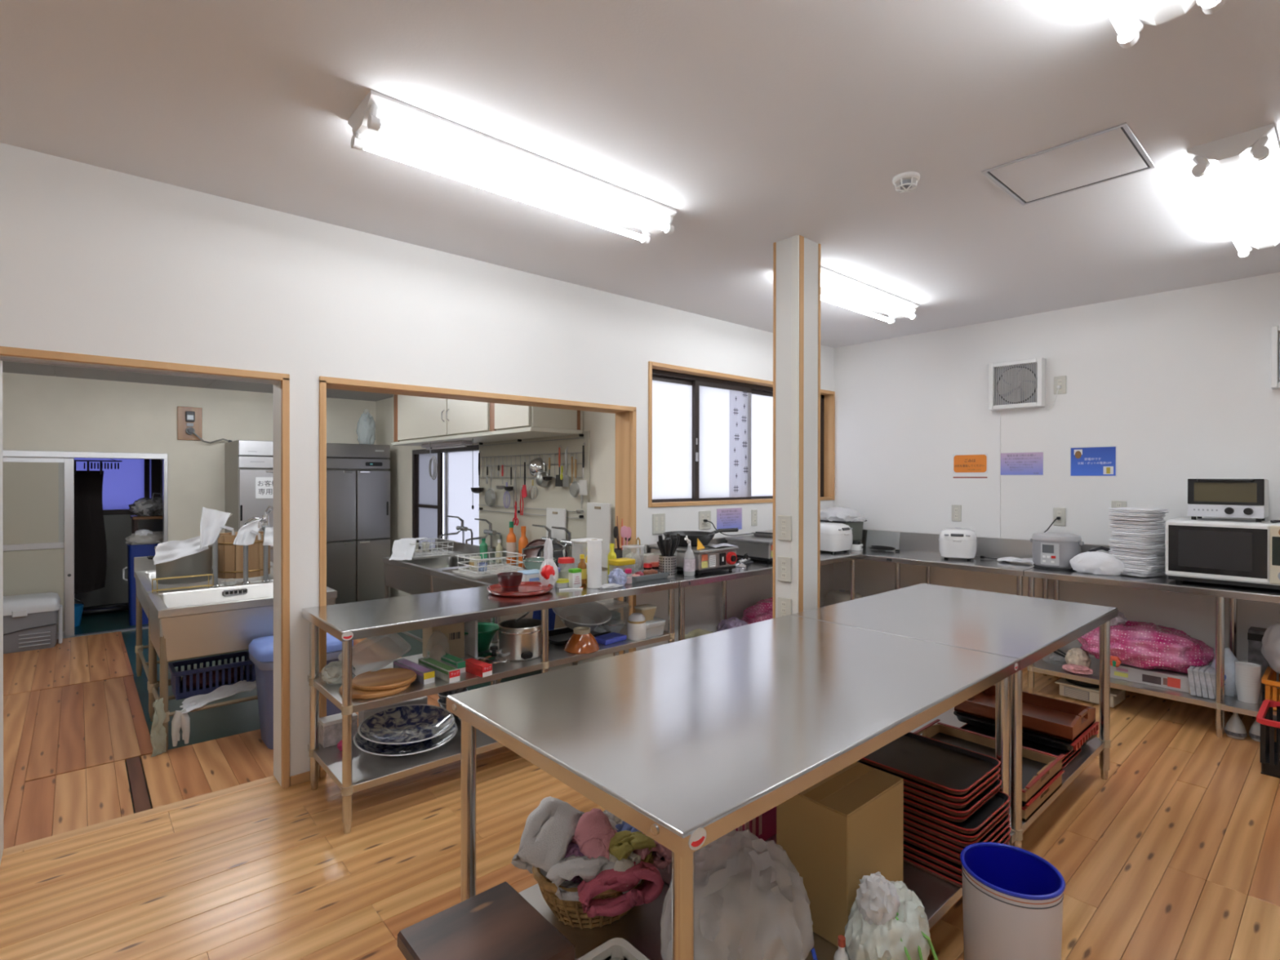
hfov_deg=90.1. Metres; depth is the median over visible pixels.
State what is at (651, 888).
towel
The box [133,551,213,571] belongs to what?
backsplash
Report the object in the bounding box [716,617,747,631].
plastic bag
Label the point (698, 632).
plastic bag
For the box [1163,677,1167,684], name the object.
print
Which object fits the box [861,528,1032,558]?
backsplash
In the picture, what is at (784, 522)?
power outlet
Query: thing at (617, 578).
plastic bag
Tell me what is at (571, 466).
utensil
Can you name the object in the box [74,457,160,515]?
window
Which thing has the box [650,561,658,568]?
pot
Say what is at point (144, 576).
basin
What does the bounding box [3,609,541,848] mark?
floor
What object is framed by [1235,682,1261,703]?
cup
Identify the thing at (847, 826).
cardboard box
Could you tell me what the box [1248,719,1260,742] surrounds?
bottle
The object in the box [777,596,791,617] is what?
power outlet
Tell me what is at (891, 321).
socket
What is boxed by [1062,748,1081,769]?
tray
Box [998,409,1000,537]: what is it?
duct
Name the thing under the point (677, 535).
utensil
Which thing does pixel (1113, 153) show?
ceiling hatch
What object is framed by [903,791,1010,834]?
tray
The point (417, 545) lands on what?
tumbler
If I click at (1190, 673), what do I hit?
paper packet
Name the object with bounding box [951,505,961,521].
power outlet
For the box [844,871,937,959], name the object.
plastic bag
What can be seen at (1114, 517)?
folded towel
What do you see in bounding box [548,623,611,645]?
tray
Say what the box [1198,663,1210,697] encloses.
paper packet
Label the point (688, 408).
window
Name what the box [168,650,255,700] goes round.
plastic crate
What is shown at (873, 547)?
coiled cord
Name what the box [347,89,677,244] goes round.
ceiling light
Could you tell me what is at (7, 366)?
ceiling
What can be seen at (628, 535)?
utensil
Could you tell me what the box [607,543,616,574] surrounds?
sauce bottle
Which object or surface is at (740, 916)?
plastic bag
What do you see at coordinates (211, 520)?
towel
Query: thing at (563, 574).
jar
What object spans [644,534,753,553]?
backsplash
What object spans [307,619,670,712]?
shelf
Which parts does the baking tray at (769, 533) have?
handle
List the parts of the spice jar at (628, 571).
lid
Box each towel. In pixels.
[152,535,208,564]
[200,506,231,549]
[233,516,266,545]
[262,527,273,546]
[389,537,426,560]
[511,796,583,879]
[546,854,615,901]
[564,842,584,883]
[571,808,617,859]
[577,861,664,917]
[586,538,601,588]
[602,809,618,830]
[608,830,656,862]
[608,851,641,893]
[613,816,623,824]
[615,821,640,832]
[632,832,671,869]
[997,556,1033,564]
[1107,506,1169,513]
[1107,538,1165,545]
[1108,511,1165,516]
[1108,515,1164,520]
[1108,542,1165,549]
[1108,549,1164,557]
[1109,519,1166,524]
[1109,523,1165,528]
[1109,527,1165,533]
[1109,546,1164,553]
[1110,534,1165,541]
[1111,531,1165,537]
[1112,554,1164,561]
[1118,559,1164,565]
[1120,571,1166,577]
[1122,567,1164,573]
[1124,563,1164,569]
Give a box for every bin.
[248,632,353,749]
[960,842,1065,959]
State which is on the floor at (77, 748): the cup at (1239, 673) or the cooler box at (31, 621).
the cooler box at (31, 621)
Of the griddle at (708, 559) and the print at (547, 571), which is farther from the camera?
the griddle at (708, 559)
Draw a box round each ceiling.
[0,0,1279,347]
[2,360,393,401]
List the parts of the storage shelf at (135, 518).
post, post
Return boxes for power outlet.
[698,511,711,529]
[751,509,757,525]
[777,515,791,541]
[777,555,791,582]
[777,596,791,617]
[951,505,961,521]
[1053,375,1066,394]
[1053,507,1066,525]
[1111,500,1126,507]
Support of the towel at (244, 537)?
hanging from the faucet at (246, 581)
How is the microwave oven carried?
on the work table at (1052, 664)
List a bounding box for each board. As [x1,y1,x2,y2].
[177,406,202,440]
[339,683,410,699]
[352,667,416,690]
[464,620,477,657]
[478,431,590,562]
[532,607,555,630]
[546,507,566,557]
[586,502,611,568]
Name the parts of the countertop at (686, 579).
leg, leg, leg, leg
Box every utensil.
[470,450,483,493]
[484,468,495,507]
[485,464,488,484]
[495,462,505,489]
[497,462,500,476]
[502,479,510,508]
[503,464,513,491]
[512,466,516,508]
[512,497,518,525]
[520,484,524,515]
[521,459,527,497]
[527,477,537,499]
[542,454,552,481]
[555,444,562,486]
[560,463,564,479]
[563,446,568,486]
[569,453,573,485]
[569,456,579,497]
[575,494,583,513]
[578,442,587,495]
[613,526,618,550]
[616,515,619,550]
[620,525,627,550]
[621,518,622,550]
[625,526,631,550]
[656,541,662,555]
[657,534,665,556]
[665,538,669,556]
[670,537,677,556]
[672,533,679,555]
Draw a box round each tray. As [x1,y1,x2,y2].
[411,550,457,559]
[452,565,524,578]
[486,581,553,596]
[522,538,545,559]
[536,542,567,570]
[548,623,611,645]
[626,568,671,582]
[751,529,773,537]
[857,760,1000,802]
[858,731,1000,795]
[902,840,1008,881]
[902,854,962,888]
[903,773,999,808]
[903,778,1002,816]
[903,786,999,822]
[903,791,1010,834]
[903,802,1010,840]
[903,808,1008,847]
[903,813,1009,852]
[903,820,1010,858]
[903,826,1011,866]
[903,834,1010,874]
[913,719,1064,804]
[953,711,1099,751]
[954,684,1095,742]
[959,723,1073,759]
[1022,769,1064,822]
[1062,745,1081,764]
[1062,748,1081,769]
[1062,750,1075,762]
[1082,730,1097,745]
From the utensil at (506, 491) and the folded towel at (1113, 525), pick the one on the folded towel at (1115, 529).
the folded towel at (1113, 525)
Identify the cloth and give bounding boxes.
[74,461,106,593]
[150,697,166,757]
[179,680,257,714]
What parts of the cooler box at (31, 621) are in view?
lid, handle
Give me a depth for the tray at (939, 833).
2.01 m
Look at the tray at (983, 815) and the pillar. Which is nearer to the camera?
the tray at (983, 815)
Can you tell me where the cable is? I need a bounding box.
[703,519,753,536]
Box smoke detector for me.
[892,171,919,193]
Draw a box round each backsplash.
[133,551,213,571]
[435,538,579,569]
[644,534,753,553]
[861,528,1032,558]
[1080,543,1164,571]
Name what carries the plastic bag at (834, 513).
on the shelf at (857, 531)
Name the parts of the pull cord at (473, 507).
cord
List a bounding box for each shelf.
[130,515,162,533]
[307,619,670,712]
[307,715,503,793]
[518,834,962,959]
[910,706,1104,844]
[1027,652,1276,720]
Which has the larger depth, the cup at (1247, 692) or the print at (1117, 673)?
the print at (1117, 673)
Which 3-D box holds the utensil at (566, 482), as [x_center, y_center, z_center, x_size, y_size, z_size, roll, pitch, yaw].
[-0.566,-0.105,4.935,0.025,0.312,0.075,0,0,-41]
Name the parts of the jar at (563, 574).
lid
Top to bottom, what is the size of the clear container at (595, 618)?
0.141 m
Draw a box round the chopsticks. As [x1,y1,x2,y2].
[559,586,583,590]
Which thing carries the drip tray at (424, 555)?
on the dish rack at (433, 553)
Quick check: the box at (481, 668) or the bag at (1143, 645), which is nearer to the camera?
the box at (481, 668)
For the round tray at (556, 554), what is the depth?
4.97 m
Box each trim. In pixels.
[0,346,289,864]
[2,775,276,855]
[319,376,636,777]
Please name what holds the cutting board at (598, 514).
attached to the wall at (601, 425)
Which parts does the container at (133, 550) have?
handle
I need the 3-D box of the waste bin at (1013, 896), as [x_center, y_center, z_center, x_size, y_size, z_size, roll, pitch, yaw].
[1.030,1.255,1.775,0.253,0.360,0.253,0,0,-41]
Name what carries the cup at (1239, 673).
on the cup stack
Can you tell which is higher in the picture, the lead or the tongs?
the lead
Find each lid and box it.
[475,645,508,663]
[735,560,746,567]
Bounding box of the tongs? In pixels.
[635,537,640,554]
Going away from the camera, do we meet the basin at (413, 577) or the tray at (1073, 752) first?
the tray at (1073, 752)
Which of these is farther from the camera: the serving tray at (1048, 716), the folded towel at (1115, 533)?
the folded towel at (1115, 533)
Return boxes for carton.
[469,555,480,569]
[1110,663,1190,693]
[1247,626,1270,693]
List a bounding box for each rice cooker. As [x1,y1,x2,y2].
[820,522,853,553]
[823,590,863,606]
[937,527,998,560]
[1030,516,1084,569]
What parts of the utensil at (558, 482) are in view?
blade, handle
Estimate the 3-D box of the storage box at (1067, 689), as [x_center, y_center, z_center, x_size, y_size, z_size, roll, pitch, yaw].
[2.951,1.375,4.171,0.270,0.090,0.340,0,0,-38]
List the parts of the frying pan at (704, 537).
handle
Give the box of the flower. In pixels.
[1110,655,1121,666]
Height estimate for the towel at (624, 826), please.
0.079 m
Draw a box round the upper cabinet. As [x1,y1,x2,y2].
[391,394,582,446]
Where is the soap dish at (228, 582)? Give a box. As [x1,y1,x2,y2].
[221,578,238,586]
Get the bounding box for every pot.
[146,543,213,584]
[497,617,541,661]
[643,562,652,569]
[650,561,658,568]
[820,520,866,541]
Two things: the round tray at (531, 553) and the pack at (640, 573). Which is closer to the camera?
the pack at (640, 573)
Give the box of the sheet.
[703,542,737,547]
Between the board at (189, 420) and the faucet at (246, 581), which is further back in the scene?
the board at (189, 420)
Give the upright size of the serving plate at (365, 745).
0.078 m
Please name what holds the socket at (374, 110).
attached to the ceiling light at (379, 116)
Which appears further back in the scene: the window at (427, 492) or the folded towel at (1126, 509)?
the window at (427, 492)
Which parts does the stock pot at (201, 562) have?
handle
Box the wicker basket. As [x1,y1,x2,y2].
[532,854,653,928]
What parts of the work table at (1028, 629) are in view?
leg, leg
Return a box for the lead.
[192,431,231,443]
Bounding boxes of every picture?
[1074,448,1082,454]
[1075,450,1081,458]
[1103,466,1113,474]
[1106,467,1110,473]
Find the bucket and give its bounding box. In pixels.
[74,599,84,626]
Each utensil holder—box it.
[613,547,631,566]
[658,555,675,577]
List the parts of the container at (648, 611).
lid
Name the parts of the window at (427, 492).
pane, sash, pane, sash, pane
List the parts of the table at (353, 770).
leg, leg, leg, leg, leg, leg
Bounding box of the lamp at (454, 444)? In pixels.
[421,440,471,449]
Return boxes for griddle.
[648,543,738,574]
[725,534,773,562]
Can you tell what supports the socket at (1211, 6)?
attached to the ceiling light at (1127, 17)
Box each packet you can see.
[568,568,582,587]
[1187,666,1196,695]
[1192,666,1202,697]
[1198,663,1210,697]
[1204,665,1215,698]
[1209,668,1215,697]
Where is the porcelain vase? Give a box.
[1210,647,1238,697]
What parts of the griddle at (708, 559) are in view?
plate, switch panel, knob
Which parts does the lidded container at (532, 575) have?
lid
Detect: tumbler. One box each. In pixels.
[414,542,418,551]
[422,542,430,551]
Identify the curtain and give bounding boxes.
[728,390,751,497]
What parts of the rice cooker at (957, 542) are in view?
lid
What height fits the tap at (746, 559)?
0.071 m
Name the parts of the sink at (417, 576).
leg, rail, leg, leg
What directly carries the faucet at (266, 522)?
on the sink at (188, 623)
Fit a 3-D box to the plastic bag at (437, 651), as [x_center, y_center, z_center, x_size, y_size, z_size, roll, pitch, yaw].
[-0.998,0.829,3.150,0.108,0.170,0.111,0,0,7]
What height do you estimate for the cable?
0.138 m
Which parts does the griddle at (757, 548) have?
plate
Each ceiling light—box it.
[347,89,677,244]
[820,266,919,324]
[1099,0,1225,48]
[1186,123,1279,258]
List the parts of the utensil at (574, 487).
handle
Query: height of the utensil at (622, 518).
0.341 m
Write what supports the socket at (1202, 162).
attached to the ceiling light at (1239, 174)
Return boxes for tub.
[217,531,271,578]
[521,573,540,582]
[555,578,568,582]
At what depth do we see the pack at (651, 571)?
3.91 m
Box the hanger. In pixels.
[74,458,122,469]
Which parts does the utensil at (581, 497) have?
handle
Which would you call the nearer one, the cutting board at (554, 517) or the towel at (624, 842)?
the towel at (624, 842)
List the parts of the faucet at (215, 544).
spout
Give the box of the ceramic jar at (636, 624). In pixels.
[626,613,646,640]
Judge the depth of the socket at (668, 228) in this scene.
2.92 m
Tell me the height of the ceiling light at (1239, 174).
0.105 m
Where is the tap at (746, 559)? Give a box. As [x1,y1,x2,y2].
[736,553,753,564]
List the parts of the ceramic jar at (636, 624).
lid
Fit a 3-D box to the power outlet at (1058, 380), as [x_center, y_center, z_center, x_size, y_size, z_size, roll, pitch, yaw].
[3.048,-0.688,4.636,0.012,0.130,0.078,0,0,-41]
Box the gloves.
[171,708,190,746]
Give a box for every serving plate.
[353,722,457,756]
[357,704,454,746]
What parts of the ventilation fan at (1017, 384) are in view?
blade, blade, blade, plate, blade, blade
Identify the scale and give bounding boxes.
[849,540,862,551]
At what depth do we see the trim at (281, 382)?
2.95 m
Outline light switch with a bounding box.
[652,513,665,534]
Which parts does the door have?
panel, panel, frame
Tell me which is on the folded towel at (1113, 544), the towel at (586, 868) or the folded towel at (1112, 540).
the folded towel at (1112, 540)
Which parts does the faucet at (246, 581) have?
lever, spout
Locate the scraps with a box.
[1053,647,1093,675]
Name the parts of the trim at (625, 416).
casing, casing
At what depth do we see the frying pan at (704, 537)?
4.29 m
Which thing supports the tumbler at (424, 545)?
on the dish rack at (433, 553)
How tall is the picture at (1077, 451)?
0.038 m
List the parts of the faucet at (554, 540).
spout, lever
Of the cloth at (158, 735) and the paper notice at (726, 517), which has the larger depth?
the paper notice at (726, 517)
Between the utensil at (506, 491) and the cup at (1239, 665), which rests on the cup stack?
the cup at (1239, 665)
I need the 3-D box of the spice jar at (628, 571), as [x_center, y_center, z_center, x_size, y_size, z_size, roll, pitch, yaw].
[-0.068,0.557,3.697,0.048,0.086,0.047,0,0,-41]
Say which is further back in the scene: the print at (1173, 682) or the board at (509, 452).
the board at (509, 452)
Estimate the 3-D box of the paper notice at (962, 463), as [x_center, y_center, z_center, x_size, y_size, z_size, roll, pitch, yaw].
[2.638,-0.112,5.109,0.003,0.193,0.266,0,0,-41]
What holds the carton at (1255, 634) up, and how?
on the work table at (1052, 664)
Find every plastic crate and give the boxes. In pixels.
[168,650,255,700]
[577,937,648,959]
[656,814,761,887]
[1256,699,1279,777]
[1261,666,1279,711]
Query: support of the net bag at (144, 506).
on the storage shelf at (135, 518)
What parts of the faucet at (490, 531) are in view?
spout, lever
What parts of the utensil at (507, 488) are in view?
handle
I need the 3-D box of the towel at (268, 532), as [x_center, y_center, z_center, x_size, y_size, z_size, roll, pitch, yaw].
[-2.556,0.391,4.490,0.175,0.159,0.060,0,0,-41]
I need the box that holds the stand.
[133,551,273,718]
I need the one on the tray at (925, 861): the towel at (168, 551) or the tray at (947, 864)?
the tray at (947, 864)
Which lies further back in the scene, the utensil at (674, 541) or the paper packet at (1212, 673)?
the utensil at (674, 541)
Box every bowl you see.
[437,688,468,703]
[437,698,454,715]
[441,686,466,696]
[470,487,483,493]
[495,485,505,489]
[497,572,523,591]
[503,486,513,491]
[522,556,556,569]
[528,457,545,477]
[542,476,552,481]
[564,626,599,653]
[575,510,583,513]
[600,619,625,626]
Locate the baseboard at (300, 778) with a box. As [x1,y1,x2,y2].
[289,771,310,786]
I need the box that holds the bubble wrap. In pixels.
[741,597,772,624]
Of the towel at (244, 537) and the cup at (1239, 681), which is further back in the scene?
the towel at (244, 537)
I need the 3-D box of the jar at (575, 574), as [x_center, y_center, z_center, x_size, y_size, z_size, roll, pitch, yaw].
[-0.365,0.549,3.588,0.064,0.102,0.044,0,0,-41]
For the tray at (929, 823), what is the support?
on the tray at (939, 833)
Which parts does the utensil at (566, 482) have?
blade, handle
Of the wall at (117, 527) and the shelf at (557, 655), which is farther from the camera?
the wall at (117, 527)
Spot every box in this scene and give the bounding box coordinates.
[3,592,62,653]
[319,712,357,747]
[393,657,435,684]
[417,656,459,683]
[422,622,464,657]
[426,650,467,673]
[464,657,492,677]
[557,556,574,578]
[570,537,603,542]
[608,557,635,571]
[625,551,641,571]
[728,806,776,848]
[776,761,903,946]
[1054,677,1125,707]
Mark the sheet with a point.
(724, 544)
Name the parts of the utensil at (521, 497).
arm, arm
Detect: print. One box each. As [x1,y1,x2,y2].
[540,564,555,579]
[953,454,986,472]
[1114,671,1128,677]
[1115,667,1128,671]
[1142,674,1160,684]
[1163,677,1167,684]
[1167,676,1180,688]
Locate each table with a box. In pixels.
[302,571,679,834]
[446,614,1019,959]
[791,583,1117,848]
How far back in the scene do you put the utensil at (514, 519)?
5.49 m
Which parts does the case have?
lid panel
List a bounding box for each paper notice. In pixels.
[255,477,273,498]
[715,506,742,529]
[952,453,987,478]
[1000,451,1044,475]
[1069,445,1117,476]
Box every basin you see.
[133,561,273,618]
[146,581,337,661]
[382,551,506,595]
[430,562,575,622]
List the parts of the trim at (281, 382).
head rail, head rail, casing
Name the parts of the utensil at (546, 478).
handle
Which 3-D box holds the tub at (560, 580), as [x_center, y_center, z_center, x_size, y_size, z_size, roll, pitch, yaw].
[-0.439,0.580,3.590,0.086,0.040,0.085,0,0,-41]
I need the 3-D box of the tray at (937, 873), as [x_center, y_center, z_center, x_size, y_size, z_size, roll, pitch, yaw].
[0.981,1.236,2.195,0.342,0.018,0.432,0,0,-41]
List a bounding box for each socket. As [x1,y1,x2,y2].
[185,426,195,434]
[351,128,364,151]
[367,103,381,131]
[640,230,650,244]
[663,216,674,234]
[888,315,895,324]
[909,308,916,319]
[1117,15,1143,48]
[1191,155,1210,177]
[1195,0,1225,13]
[1238,243,1252,258]
[1248,136,1269,161]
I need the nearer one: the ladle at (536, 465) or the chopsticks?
the chopsticks
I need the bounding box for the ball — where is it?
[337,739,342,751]
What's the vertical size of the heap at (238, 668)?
0.117 m
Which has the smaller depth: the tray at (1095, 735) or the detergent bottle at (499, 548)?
the tray at (1095, 735)
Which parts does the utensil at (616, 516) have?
handle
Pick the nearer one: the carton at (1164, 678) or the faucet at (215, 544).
the carton at (1164, 678)
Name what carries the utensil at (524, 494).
hanging from the board at (509, 452)
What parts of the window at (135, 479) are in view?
frame, pane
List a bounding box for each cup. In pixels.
[477,562,487,571]
[1235,661,1261,669]
[1235,664,1261,671]
[1235,666,1261,674]
[1235,669,1261,676]
[1235,671,1261,679]
[1235,675,1261,682]
[1235,677,1261,684]
[1235,680,1261,687]
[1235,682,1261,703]
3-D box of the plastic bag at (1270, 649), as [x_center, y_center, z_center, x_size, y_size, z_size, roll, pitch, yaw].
[3.642,0.903,3.505,0.360,0.357,0.332,0,0,-41]
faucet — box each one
[210,513,235,587]
[241,517,261,584]
[257,505,273,582]
[438,515,473,545]
[465,518,502,548]
[521,524,559,553]
[540,526,583,556]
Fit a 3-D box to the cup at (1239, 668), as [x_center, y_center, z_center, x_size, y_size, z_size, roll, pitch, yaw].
[3.419,1.098,3.594,0.106,0.095,0.106,0,0,-41]
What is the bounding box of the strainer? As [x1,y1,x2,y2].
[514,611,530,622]
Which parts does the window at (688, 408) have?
frame, pane, sash, pane, sash, frame, frame, sash, pane, sash, frame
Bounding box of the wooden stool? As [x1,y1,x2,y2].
[397,881,574,959]
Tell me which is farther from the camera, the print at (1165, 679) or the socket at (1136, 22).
the print at (1165, 679)
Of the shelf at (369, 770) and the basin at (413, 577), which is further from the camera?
the basin at (413, 577)
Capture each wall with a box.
[0,142,834,777]
[2,372,375,551]
[74,459,162,607]
[375,396,615,671]
[833,271,1279,688]
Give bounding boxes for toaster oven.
[1187,479,1279,523]
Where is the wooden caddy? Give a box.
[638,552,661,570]
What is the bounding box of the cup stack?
[1235,661,1261,703]
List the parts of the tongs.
arm, arm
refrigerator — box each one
[225,440,273,562]
[326,443,390,604]
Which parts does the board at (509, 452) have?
rod, rod, rod, rod, rod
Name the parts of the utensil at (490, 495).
handle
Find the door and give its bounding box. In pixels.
[2,449,168,639]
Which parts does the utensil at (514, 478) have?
arm, arm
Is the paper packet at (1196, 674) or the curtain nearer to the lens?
the paper packet at (1196, 674)
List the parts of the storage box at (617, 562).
lid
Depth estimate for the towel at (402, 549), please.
5.81 m
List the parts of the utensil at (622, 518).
handle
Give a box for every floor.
[0,669,1279,959]
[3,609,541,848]
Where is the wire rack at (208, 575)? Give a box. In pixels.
[151,573,213,592]
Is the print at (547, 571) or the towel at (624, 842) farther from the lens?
the print at (547, 571)
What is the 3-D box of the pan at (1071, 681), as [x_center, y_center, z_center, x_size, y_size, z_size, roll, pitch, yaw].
[2.928,1.308,4.218,0.270,0.044,0.319,0,0,-6]
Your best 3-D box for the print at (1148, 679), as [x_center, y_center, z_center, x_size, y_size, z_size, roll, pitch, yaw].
[3.091,1.205,3.860,0.001,0.045,0.090,0,0,-41]
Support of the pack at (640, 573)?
in the tray at (664, 575)
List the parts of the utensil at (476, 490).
handle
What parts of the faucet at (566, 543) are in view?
spout, lever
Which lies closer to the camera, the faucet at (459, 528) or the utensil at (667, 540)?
the utensil at (667, 540)
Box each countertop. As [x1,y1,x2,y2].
[623,534,858,653]
[837,528,1048,684]
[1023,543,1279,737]
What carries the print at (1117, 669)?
on the carton at (1164, 678)
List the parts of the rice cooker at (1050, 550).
control panel, lid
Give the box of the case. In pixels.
[594,631,626,644]
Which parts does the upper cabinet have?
door, door, door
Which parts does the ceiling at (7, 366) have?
panel, panel, panel, panel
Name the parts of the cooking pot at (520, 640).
handle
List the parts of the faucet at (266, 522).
spout, lever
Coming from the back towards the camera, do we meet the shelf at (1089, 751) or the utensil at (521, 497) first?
the utensil at (521, 497)
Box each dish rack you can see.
[408,537,457,559]
[452,551,525,578]
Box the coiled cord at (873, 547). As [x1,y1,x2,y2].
[870,545,899,551]
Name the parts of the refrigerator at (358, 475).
door, door, grille panel, control panel, door, door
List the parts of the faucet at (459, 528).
spout, lever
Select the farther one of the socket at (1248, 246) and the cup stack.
the cup stack
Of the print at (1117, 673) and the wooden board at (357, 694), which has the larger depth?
the print at (1117, 673)
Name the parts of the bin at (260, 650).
lid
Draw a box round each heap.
[125,528,162,544]
[180,666,244,688]
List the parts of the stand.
leg, rail, leg, rail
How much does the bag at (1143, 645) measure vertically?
0.310 m
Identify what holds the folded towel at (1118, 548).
on the folded towel at (1112, 552)
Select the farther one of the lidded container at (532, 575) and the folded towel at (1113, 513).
the folded towel at (1113, 513)
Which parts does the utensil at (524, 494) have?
blade, handle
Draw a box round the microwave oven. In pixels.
[1164,517,1279,589]
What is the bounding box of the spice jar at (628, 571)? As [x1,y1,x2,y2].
[624,568,631,583]
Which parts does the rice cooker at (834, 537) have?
lid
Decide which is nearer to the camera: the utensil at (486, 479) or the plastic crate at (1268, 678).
the plastic crate at (1268, 678)
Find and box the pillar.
[772,234,821,618]
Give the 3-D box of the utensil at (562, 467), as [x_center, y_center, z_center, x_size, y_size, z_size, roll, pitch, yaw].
[-0.611,-0.065,4.977,0.028,0.132,0.028,0,0,8]
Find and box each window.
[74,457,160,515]
[412,444,479,551]
[648,360,835,507]
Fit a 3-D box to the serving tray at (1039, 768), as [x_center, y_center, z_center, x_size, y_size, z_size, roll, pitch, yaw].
[1.399,1.148,2.649,0.436,0.065,0.512,0,0,-41]
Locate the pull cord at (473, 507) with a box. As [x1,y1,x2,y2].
[471,438,474,509]
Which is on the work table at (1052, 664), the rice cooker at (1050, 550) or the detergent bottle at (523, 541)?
the rice cooker at (1050, 550)
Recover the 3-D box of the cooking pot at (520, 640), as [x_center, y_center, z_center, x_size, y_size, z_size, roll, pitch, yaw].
[-0.621,0.830,3.313,0.235,0.168,0.260,0,0,8]
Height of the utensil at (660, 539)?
0.258 m
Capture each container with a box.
[122,543,158,625]
[516,568,540,582]
[587,609,621,626]
[634,604,657,621]
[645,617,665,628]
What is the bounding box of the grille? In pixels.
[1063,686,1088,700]
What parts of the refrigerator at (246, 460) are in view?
grille panel, control panel, door, door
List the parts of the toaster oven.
handle, door glass, panel, door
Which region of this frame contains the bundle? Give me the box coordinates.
[1069,546,1125,575]
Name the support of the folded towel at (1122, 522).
on the folded towel at (1113, 525)
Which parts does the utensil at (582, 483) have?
handle, blade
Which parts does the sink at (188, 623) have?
leg, rail, leg, rail, rail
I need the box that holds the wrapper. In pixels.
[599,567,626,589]
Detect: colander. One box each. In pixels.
[464,622,498,652]
[535,471,548,487]
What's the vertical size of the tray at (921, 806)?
0.018 m
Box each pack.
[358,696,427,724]
[635,571,644,575]
[643,568,657,575]
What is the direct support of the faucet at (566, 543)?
attached to the sink at (417, 576)
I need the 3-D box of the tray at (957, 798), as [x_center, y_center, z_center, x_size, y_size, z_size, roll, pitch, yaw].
[0.963,0.981,2.212,0.342,0.018,0.432,0,0,-41]
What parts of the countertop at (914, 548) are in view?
leg, leg, leg, leg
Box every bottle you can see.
[479,538,487,559]
[495,539,502,562]
[506,521,516,564]
[518,525,528,567]
[577,554,586,584]
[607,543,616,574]
[683,535,695,571]
[834,934,848,959]
[1224,712,1247,739]
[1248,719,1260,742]
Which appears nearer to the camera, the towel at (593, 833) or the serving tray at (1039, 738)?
the towel at (593, 833)
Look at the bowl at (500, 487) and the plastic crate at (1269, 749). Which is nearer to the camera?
the plastic crate at (1269, 749)
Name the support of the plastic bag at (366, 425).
on the refrigerator at (358, 475)
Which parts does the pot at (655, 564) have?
lid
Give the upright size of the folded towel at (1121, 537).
0.026 m
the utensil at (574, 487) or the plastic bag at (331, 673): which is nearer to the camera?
the plastic bag at (331, 673)
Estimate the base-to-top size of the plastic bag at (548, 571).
0.277 m
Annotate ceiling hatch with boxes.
[981,122,1155,205]
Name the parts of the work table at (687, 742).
leg, leg, leg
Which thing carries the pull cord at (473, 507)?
hanging from the upper cabinet
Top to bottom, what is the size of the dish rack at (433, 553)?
0.144 m
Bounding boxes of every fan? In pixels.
[697,537,705,549]
[988,357,1061,410]
[1270,324,1279,389]
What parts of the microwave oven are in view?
door glass, control panel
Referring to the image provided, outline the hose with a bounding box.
[82,602,128,614]
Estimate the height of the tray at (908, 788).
0.018 m
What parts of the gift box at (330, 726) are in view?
lid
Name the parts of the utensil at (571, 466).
handle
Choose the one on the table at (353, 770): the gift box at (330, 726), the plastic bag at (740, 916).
the gift box at (330, 726)
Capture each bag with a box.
[128,493,162,515]
[320,660,355,684]
[355,411,375,444]
[429,644,445,662]
[538,537,558,587]
[684,628,713,639]
[694,872,817,959]
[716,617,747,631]
[820,506,866,521]
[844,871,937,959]
[1077,609,1214,673]
[1261,622,1279,673]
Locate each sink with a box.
[146,581,337,751]
[382,538,579,683]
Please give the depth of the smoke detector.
2.58 m
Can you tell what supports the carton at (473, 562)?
in the dish rack at (491, 571)
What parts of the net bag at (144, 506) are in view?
wire handle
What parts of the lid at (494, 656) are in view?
knob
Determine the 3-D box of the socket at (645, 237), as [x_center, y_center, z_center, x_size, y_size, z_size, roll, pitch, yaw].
[0.028,-1.171,3.049,0.028,0.081,0.051,0,0,-41]
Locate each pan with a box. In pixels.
[662,528,738,546]
[1065,678,1099,688]
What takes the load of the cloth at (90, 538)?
hanging from the hanger
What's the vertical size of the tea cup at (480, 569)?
0.062 m
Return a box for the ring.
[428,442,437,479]
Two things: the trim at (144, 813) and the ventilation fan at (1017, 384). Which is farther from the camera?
the ventilation fan at (1017, 384)
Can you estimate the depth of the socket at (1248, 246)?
3.22 m
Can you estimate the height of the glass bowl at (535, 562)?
0.144 m

